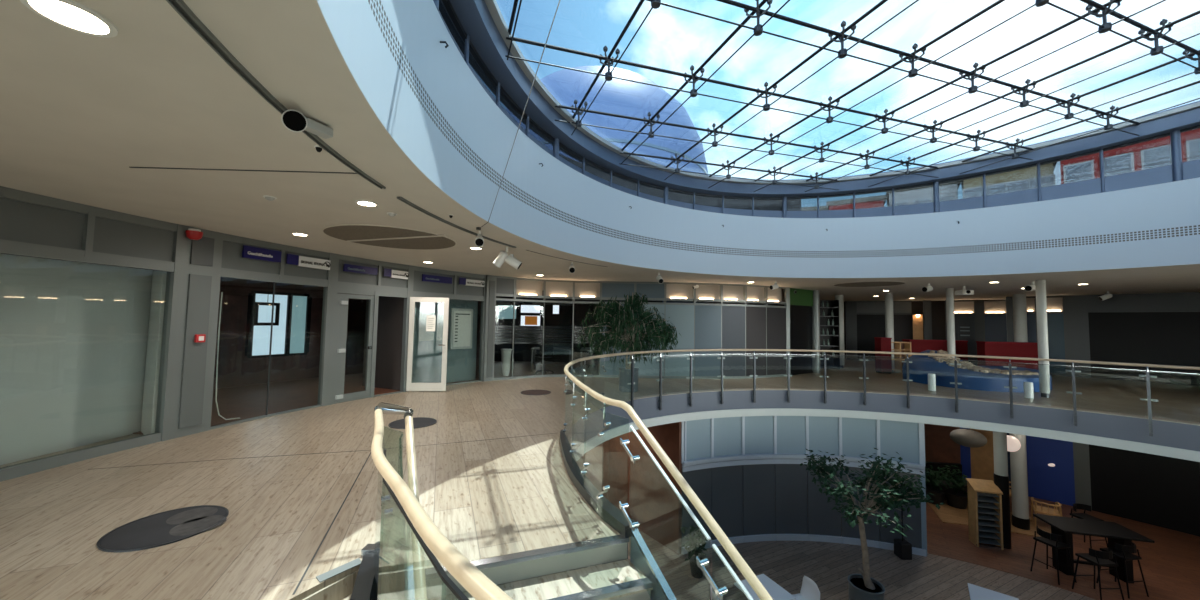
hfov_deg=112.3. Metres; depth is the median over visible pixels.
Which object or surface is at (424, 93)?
wall
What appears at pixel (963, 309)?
window
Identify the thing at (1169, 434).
balcony edge
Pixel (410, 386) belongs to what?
door
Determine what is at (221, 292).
cable
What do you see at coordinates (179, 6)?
track rail
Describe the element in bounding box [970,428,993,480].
wall
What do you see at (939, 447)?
wall
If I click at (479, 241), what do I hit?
spotlight
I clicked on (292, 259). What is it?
tab
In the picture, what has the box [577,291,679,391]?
potted tree
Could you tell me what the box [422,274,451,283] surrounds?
sign board
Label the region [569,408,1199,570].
trim
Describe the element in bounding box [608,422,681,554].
wall
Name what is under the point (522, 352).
wall
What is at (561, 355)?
office desk
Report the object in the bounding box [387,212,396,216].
smoke detector
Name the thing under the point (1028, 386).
bollard
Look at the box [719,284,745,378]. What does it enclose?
window
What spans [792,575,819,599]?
shell chair
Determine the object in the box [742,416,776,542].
window
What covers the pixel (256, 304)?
picture frame
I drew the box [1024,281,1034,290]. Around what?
spotlight
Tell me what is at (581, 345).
office chair
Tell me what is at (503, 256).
spotlight
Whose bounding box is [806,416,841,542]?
window
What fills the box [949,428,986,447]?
pendant lamp
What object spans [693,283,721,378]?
window
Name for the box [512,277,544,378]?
window
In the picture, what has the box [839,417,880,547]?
window
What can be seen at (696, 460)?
window
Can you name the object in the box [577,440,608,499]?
wall
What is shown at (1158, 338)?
wall opening
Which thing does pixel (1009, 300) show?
wall
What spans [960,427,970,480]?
wall
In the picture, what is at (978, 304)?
wall
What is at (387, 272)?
tab
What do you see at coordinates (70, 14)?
recessed light
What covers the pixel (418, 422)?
floor mat
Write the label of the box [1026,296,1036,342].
window
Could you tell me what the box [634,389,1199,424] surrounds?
trim
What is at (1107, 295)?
spotlight
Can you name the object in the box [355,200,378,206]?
recessed light
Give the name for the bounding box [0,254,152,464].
window
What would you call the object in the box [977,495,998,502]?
shelf
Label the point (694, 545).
potted plant
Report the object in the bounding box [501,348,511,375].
floor vase
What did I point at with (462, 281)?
tab
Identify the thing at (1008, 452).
wall
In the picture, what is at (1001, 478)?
column
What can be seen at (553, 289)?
window
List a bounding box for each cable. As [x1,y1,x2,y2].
[215,292,239,419]
[476,0,560,229]
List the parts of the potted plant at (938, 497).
pot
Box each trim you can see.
[88,433,553,594]
[302,569,358,599]
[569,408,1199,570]
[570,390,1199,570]
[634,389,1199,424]
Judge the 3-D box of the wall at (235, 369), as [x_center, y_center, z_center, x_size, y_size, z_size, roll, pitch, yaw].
[-8.005,0.608,9.782,0.838,2.850,8.654,0,-3,25]
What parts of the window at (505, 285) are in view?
transom panel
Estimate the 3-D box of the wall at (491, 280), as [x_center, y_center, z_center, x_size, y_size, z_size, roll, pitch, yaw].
[-3.034,0.754,10.935,0.239,2.850,0.306,-2,-4,42]
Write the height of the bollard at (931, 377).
0.440 m
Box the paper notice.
[426,315,435,330]
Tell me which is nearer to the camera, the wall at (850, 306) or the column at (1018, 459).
the column at (1018, 459)
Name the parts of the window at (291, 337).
pane, pane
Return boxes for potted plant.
[681,519,706,577]
[887,481,912,559]
[925,461,954,504]
[941,465,967,508]
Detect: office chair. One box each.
[535,338,553,373]
[579,336,594,367]
[580,347,598,373]
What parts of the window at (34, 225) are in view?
transom panel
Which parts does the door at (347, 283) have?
transom panel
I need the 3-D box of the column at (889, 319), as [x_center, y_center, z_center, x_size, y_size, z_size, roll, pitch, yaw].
[10.551,1.183,14.667,0.250,2.850,0.250,1,-3,0]
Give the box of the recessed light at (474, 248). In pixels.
[469,247,482,249]
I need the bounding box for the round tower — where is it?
[540,66,707,302]
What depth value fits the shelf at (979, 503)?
10.09 m
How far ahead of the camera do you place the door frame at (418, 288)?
10.11 m
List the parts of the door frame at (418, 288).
transom panel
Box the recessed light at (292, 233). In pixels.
[291,232,308,235]
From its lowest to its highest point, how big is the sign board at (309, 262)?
0.180 m
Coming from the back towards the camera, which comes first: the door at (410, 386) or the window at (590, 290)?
the window at (590, 290)
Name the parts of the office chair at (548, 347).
seat, backrest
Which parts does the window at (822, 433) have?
panel, glass, frame, sill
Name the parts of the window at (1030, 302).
frame, panel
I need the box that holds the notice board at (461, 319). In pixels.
[450,308,472,348]
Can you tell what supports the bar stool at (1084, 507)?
on the floor at (829, 565)
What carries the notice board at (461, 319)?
attached to the door frame at (418, 288)
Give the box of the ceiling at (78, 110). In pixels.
[0,0,1199,303]
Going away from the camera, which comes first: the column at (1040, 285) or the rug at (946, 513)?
the column at (1040, 285)
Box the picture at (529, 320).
[525,316,536,324]
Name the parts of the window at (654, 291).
transom panel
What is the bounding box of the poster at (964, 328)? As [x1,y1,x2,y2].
[958,322,971,341]
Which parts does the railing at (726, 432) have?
glass panel, post, post, post, post, glass, panel, sill, frame, post, post, post, post, glass balustrade, post, post, post, post, post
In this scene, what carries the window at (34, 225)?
in the wall at (709, 303)
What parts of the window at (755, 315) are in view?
panel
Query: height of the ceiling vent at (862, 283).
0.016 m
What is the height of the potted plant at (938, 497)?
1.212 m
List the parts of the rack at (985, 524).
panel, panel, foot rail, panel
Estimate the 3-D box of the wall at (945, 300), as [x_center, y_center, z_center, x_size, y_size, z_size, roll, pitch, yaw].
[15.453,1.433,17.803,0.236,2.850,0.100,-1,-4,36]
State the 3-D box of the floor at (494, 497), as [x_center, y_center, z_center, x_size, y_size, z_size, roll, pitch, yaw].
[5.009,1.975,3.635,41.996,0.112,42.000,1,-3,0]
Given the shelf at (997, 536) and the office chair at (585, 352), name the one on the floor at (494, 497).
the office chair at (585, 352)
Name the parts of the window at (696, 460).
glass, sill, frame, panel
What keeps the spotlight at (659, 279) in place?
attached to the ceiling at (78, 110)
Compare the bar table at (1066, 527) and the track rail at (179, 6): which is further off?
the bar table at (1066, 527)
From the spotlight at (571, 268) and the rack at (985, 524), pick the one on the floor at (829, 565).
the rack at (985, 524)
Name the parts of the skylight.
rod, tension rod, rod, tension rod, rod, tension rod, rod, tension rod, rod, tension rod, tension rod, rod, rod, tension rod, rod, tension rod, tension rod, rod, rod, tension rod, tension rod, rod, tension rod, rod, tension rod, rod, tension rod, rod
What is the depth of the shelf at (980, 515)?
10.07 m
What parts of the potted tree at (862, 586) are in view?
pot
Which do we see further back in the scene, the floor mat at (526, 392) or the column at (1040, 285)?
the column at (1040, 285)
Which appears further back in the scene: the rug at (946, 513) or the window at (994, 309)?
the window at (994, 309)
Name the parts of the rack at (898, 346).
panel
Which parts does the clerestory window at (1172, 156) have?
post, post, post, post, post, post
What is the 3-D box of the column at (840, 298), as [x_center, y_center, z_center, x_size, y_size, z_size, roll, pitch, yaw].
[9.441,1.227,15.856,0.300,2.850,0.300,1,-3,0]
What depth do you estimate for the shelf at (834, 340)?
15.57 m
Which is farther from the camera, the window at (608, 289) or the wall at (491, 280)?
the window at (608, 289)
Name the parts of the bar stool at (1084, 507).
backrest, seat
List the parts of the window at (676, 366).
panel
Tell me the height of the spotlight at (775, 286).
0.244 m
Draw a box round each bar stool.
[1030,526,1076,584]
[1070,503,1107,548]
[1072,548,1123,599]
[1096,542,1148,598]
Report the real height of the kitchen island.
0.955 m
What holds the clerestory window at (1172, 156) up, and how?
in the wall at (424, 93)
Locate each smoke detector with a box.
[263,195,276,200]
[314,145,322,151]
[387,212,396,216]
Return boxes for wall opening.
[1088,312,1199,385]
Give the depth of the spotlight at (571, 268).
8.07 m
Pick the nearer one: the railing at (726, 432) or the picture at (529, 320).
the railing at (726, 432)
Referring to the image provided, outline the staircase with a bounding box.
[407,529,676,599]
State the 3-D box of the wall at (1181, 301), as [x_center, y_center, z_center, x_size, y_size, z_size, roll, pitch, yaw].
[18.439,0.028,11.602,0.353,0.600,5.635,3,-4,-30]
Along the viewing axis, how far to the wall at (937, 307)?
18.35 m
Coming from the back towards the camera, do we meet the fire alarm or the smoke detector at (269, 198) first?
the fire alarm
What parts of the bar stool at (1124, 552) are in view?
seat, backrest, leg, leg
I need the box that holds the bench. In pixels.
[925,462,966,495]
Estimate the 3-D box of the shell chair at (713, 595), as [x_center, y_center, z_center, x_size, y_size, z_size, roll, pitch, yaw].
[2.178,5.453,6.991,0.501,0.834,0.461,1,-3,-6]
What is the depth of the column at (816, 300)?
13.87 m
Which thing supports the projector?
attached to the ceiling at (78, 110)
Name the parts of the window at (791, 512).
panel, glass, frame, sill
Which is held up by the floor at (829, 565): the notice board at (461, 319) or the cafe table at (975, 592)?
the cafe table at (975, 592)
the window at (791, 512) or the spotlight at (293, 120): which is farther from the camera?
the window at (791, 512)
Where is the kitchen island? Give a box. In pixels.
[902,350,1051,392]
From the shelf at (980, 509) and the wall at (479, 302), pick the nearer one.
the shelf at (980, 509)
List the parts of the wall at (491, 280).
panel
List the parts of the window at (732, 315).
panel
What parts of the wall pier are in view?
panel, panel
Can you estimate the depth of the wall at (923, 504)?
9.66 m
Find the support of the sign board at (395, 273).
attached to the door at (347, 283)
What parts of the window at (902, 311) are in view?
transom panel, panel, frame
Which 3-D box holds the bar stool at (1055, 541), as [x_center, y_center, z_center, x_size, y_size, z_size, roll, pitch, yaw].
[9.982,5.600,8.890,0.505,1.002,0.505,2,-3,-11]
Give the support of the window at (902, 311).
in the wall at (937, 307)
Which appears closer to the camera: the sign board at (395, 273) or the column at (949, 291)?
the sign board at (395, 273)
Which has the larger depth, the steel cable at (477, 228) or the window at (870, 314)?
the window at (870, 314)
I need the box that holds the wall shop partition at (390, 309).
[362,295,403,389]
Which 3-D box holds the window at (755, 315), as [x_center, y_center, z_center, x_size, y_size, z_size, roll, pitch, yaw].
[4.774,0.969,12.482,0.831,2.850,0.220,2,-3,-20]
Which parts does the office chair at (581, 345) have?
backrest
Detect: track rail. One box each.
[166,0,385,188]
[397,197,515,247]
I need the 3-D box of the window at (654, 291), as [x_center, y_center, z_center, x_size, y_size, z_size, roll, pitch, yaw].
[1.465,0.885,11.971,0.920,2.850,0.100,1,-3,0]
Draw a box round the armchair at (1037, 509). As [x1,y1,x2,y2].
[1031,497,1062,525]
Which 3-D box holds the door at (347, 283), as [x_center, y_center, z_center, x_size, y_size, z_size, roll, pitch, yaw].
[-4.762,0.588,8.355,0.161,2.850,1.789,0,-3,25]
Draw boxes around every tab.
[286,254,298,264]
[384,268,391,276]
[459,278,465,284]
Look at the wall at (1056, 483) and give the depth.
12.78 m
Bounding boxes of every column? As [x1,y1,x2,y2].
[812,290,819,372]
[835,295,844,367]
[885,293,894,371]
[946,288,954,357]
[993,431,1011,548]
[1009,433,1029,529]
[1012,294,1027,341]
[1035,280,1049,397]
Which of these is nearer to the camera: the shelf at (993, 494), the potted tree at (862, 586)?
the potted tree at (862, 586)
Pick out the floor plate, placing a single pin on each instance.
(327, 575)
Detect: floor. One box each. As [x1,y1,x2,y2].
[0,359,1199,599]
[628,466,1199,599]
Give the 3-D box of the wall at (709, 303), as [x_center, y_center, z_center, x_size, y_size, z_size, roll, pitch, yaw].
[5.010,1.781,3.645,42.000,8.300,42.000,1,-3,0]
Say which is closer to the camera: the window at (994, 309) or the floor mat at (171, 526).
the floor mat at (171, 526)
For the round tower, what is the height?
21.700 m
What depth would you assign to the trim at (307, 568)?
3.90 m
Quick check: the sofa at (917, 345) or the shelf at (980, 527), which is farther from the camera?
the sofa at (917, 345)
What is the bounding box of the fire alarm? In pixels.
[185,228,202,239]
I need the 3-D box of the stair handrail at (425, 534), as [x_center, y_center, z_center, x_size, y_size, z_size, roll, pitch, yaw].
[-0.196,2.417,0.668,0.477,3.637,5.209,3,-4,-32]
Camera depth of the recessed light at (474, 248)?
6.79 m
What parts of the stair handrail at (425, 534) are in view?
glass panel, glass panel, glass panel, glass panel, handrail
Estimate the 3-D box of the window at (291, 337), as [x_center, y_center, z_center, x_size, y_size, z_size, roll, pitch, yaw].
[-7.989,0.607,10.062,0.125,1.584,1.335,-1,-3,26]
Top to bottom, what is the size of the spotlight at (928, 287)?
0.258 m
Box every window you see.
[0,186,182,481]
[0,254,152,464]
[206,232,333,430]
[245,291,311,357]
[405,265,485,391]
[412,299,477,382]
[433,0,1199,217]
[492,276,515,380]
[497,304,517,319]
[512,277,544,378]
[520,304,540,313]
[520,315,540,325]
[542,280,573,376]
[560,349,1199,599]
[572,281,600,376]
[599,281,634,377]
[634,282,664,378]
[664,282,694,378]
[681,419,713,553]
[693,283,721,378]
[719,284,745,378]
[742,285,766,378]
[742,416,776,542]
[762,286,786,377]
[774,416,808,540]
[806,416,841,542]
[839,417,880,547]
[857,301,885,360]
[876,420,925,556]
[893,301,911,341]
[954,300,975,364]
[984,299,1006,341]
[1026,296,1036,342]
[1046,295,1065,375]
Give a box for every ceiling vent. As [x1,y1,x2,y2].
[322,224,456,249]
[833,281,905,286]
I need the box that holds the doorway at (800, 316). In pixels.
[790,305,812,374]
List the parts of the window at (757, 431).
glass, panel, frame, sill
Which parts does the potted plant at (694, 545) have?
pot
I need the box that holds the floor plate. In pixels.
[316,558,360,582]
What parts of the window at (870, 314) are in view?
transom panel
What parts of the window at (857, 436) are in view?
frame, panel, glass, sill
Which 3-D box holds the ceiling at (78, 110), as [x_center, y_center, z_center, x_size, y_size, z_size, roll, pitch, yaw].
[4.645,-0.670,8.582,41.186,0.004,32.400,1,-3,0]
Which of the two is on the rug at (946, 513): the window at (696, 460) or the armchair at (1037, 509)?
the armchair at (1037, 509)
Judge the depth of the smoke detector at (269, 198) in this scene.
4.05 m
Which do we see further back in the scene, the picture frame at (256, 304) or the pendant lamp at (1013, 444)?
the pendant lamp at (1013, 444)
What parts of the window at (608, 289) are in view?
panel, transom panel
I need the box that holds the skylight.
[440,0,1199,196]
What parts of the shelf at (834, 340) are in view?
panel, panel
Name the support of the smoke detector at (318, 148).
attached to the ceiling at (78, 110)
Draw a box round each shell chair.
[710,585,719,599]
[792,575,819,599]
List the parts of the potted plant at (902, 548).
pot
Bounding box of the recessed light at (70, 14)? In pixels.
[20,0,117,37]
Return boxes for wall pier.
[168,225,218,439]
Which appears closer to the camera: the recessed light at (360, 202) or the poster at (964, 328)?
the recessed light at (360, 202)
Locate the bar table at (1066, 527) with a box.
[1033,514,1154,583]
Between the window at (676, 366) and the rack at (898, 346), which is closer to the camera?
the window at (676, 366)
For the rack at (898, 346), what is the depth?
14.42 m
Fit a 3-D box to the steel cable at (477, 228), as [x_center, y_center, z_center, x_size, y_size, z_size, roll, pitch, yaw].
[-0.768,-1.529,3.638,0.081,1.072,3.758,2,-3,-26]
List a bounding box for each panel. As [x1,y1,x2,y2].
[141,270,166,434]
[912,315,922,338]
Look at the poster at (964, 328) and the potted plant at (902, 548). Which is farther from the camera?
the poster at (964, 328)
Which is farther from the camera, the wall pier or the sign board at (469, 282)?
the sign board at (469, 282)
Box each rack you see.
[891,341,911,372]
[966,478,1002,549]
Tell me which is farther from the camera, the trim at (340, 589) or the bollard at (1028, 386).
the bollard at (1028, 386)
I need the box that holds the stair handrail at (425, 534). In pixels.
[350,402,512,599]
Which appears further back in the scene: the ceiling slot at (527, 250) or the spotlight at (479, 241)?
the ceiling slot at (527, 250)
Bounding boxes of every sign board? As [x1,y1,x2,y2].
[242,245,281,262]
[297,256,329,269]
[343,264,377,274]
[390,270,408,278]
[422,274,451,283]
[466,279,483,286]
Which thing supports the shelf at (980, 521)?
attached to the rack at (985, 524)
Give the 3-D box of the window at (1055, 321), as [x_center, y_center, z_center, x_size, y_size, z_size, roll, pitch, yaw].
[16.366,1.274,14.513,0.212,2.850,0.483,4,-4,-44]
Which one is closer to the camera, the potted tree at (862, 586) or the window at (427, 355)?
the potted tree at (862, 586)
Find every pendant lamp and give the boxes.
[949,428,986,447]
[1007,435,1020,451]
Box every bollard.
[928,373,935,391]
[1024,382,1033,398]
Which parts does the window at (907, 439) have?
panel, glass, frame, sill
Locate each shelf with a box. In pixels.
[820,300,839,368]
[977,492,998,496]
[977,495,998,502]
[977,501,998,508]
[978,507,999,514]
[978,513,999,520]
[978,519,999,526]
[978,525,999,532]
[978,531,1000,539]
[979,537,1000,545]
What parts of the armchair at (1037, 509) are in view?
leg, leg, arm rail, seat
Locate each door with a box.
[326,253,410,405]
[406,297,448,390]
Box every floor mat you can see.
[97,505,228,551]
[388,417,436,428]
[520,390,550,394]
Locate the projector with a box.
[955,286,973,294]
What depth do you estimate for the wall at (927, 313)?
18.22 m
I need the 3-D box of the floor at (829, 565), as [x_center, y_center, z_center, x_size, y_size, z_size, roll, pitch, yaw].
[4.942,5.822,3.431,42.000,0.206,42.000,1,-3,0]
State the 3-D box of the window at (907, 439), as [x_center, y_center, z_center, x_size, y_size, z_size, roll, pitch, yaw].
[7.363,4.493,9.840,0.988,3.220,0.166,0,-3,21]
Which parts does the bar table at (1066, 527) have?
leg, leg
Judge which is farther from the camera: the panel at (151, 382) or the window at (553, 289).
the window at (553, 289)
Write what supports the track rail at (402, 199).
attached to the ceiling at (78, 110)
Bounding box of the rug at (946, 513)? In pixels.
[927,500,1050,536]
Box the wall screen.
[552,304,559,314]
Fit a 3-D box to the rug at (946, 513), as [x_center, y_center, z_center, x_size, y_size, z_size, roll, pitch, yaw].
[11.236,6.252,11.707,2.820,0.023,2.050,0,-3,20]
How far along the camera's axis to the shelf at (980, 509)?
10.08 m
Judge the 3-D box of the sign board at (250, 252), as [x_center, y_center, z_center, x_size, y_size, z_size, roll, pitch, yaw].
[-5.388,-0.729,6.434,0.044,0.185,0.565,0,-3,14]
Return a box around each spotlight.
[281,109,332,138]
[475,231,483,246]
[493,247,521,269]
[569,262,574,272]
[656,273,663,283]
[770,281,778,289]
[922,283,932,291]
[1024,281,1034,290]
[1098,291,1111,300]
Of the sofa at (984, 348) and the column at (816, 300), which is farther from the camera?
the column at (816, 300)
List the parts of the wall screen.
pane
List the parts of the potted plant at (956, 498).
pot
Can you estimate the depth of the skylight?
6.71 m
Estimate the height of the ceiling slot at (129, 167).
0.006 m
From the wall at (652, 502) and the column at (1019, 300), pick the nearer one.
the wall at (652, 502)
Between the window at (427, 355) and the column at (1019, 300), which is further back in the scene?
the column at (1019, 300)
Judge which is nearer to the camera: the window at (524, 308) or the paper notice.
the paper notice
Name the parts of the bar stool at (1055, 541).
leg, leg, backrest, seat, leg, leg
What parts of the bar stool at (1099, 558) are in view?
leg, leg, seat, leg, backrest, leg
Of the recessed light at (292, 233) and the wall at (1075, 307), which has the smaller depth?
the recessed light at (292, 233)
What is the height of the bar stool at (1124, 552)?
1.002 m
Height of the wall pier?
2.850 m
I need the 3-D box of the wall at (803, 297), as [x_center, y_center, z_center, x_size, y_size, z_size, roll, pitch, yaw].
[6.728,-0.093,13.555,1.512,0.550,0.080,3,-4,-34]
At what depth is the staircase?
2.81 m
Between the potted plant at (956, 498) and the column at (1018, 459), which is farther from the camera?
the potted plant at (956, 498)
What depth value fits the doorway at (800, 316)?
13.54 m
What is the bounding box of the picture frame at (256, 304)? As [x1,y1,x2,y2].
[253,284,279,325]
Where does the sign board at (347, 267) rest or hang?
attached to the door at (347, 283)
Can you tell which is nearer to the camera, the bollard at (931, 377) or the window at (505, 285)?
the bollard at (931, 377)
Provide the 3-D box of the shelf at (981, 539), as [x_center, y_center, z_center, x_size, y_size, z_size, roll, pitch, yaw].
[9.687,6.024,10.102,0.460,0.070,0.250,0,-3,15]
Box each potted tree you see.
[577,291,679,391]
[800,448,944,599]
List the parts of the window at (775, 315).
panel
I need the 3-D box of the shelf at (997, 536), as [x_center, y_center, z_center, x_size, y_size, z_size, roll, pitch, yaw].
[9.689,5.879,10.110,0.460,0.070,0.250,0,-3,15]
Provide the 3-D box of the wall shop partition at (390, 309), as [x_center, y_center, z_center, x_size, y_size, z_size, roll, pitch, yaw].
[-5.047,0.766,9.451,1.308,2.600,0.060,0,-3,23]
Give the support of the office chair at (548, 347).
on the floor at (494, 497)
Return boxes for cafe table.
[734,574,795,599]
[968,583,1018,599]
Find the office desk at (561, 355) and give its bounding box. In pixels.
[531,347,571,371]
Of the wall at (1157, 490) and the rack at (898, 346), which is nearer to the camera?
the wall at (1157, 490)
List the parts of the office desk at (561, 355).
leg, modesty panel, leg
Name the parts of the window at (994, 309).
frame, panel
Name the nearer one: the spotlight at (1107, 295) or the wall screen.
the spotlight at (1107, 295)
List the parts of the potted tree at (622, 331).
stem, pot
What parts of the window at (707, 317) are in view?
panel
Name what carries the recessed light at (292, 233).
in the ceiling at (78, 110)
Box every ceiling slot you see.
[129,167,356,173]
[527,250,605,266]
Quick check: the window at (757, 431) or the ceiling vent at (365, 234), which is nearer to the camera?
the ceiling vent at (365, 234)
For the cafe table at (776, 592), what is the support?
on the floor at (829, 565)
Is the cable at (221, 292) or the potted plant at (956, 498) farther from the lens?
the potted plant at (956, 498)
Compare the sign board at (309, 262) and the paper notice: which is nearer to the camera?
the sign board at (309, 262)
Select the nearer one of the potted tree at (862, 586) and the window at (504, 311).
the potted tree at (862, 586)
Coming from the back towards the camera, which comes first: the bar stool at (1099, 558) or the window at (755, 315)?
the window at (755, 315)
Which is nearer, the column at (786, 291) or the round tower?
the column at (786, 291)
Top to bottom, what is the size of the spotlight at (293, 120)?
0.161 m
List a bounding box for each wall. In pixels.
[213,277,365,388]
[317,0,1199,277]
[476,301,480,378]
[482,275,496,381]
[494,290,661,362]
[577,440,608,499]
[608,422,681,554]
[709,303,777,305]
[778,299,1062,358]
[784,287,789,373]
[790,288,812,305]
[845,301,856,359]
[920,469,926,555]
[923,300,931,339]
[925,424,960,463]
[945,300,946,339]
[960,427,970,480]
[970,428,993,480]
[974,300,984,365]
[1006,297,1013,341]
[1007,433,1010,489]
[1026,435,1074,505]
[1035,295,1090,377]
[1073,442,1199,536]
[1087,292,1199,311]

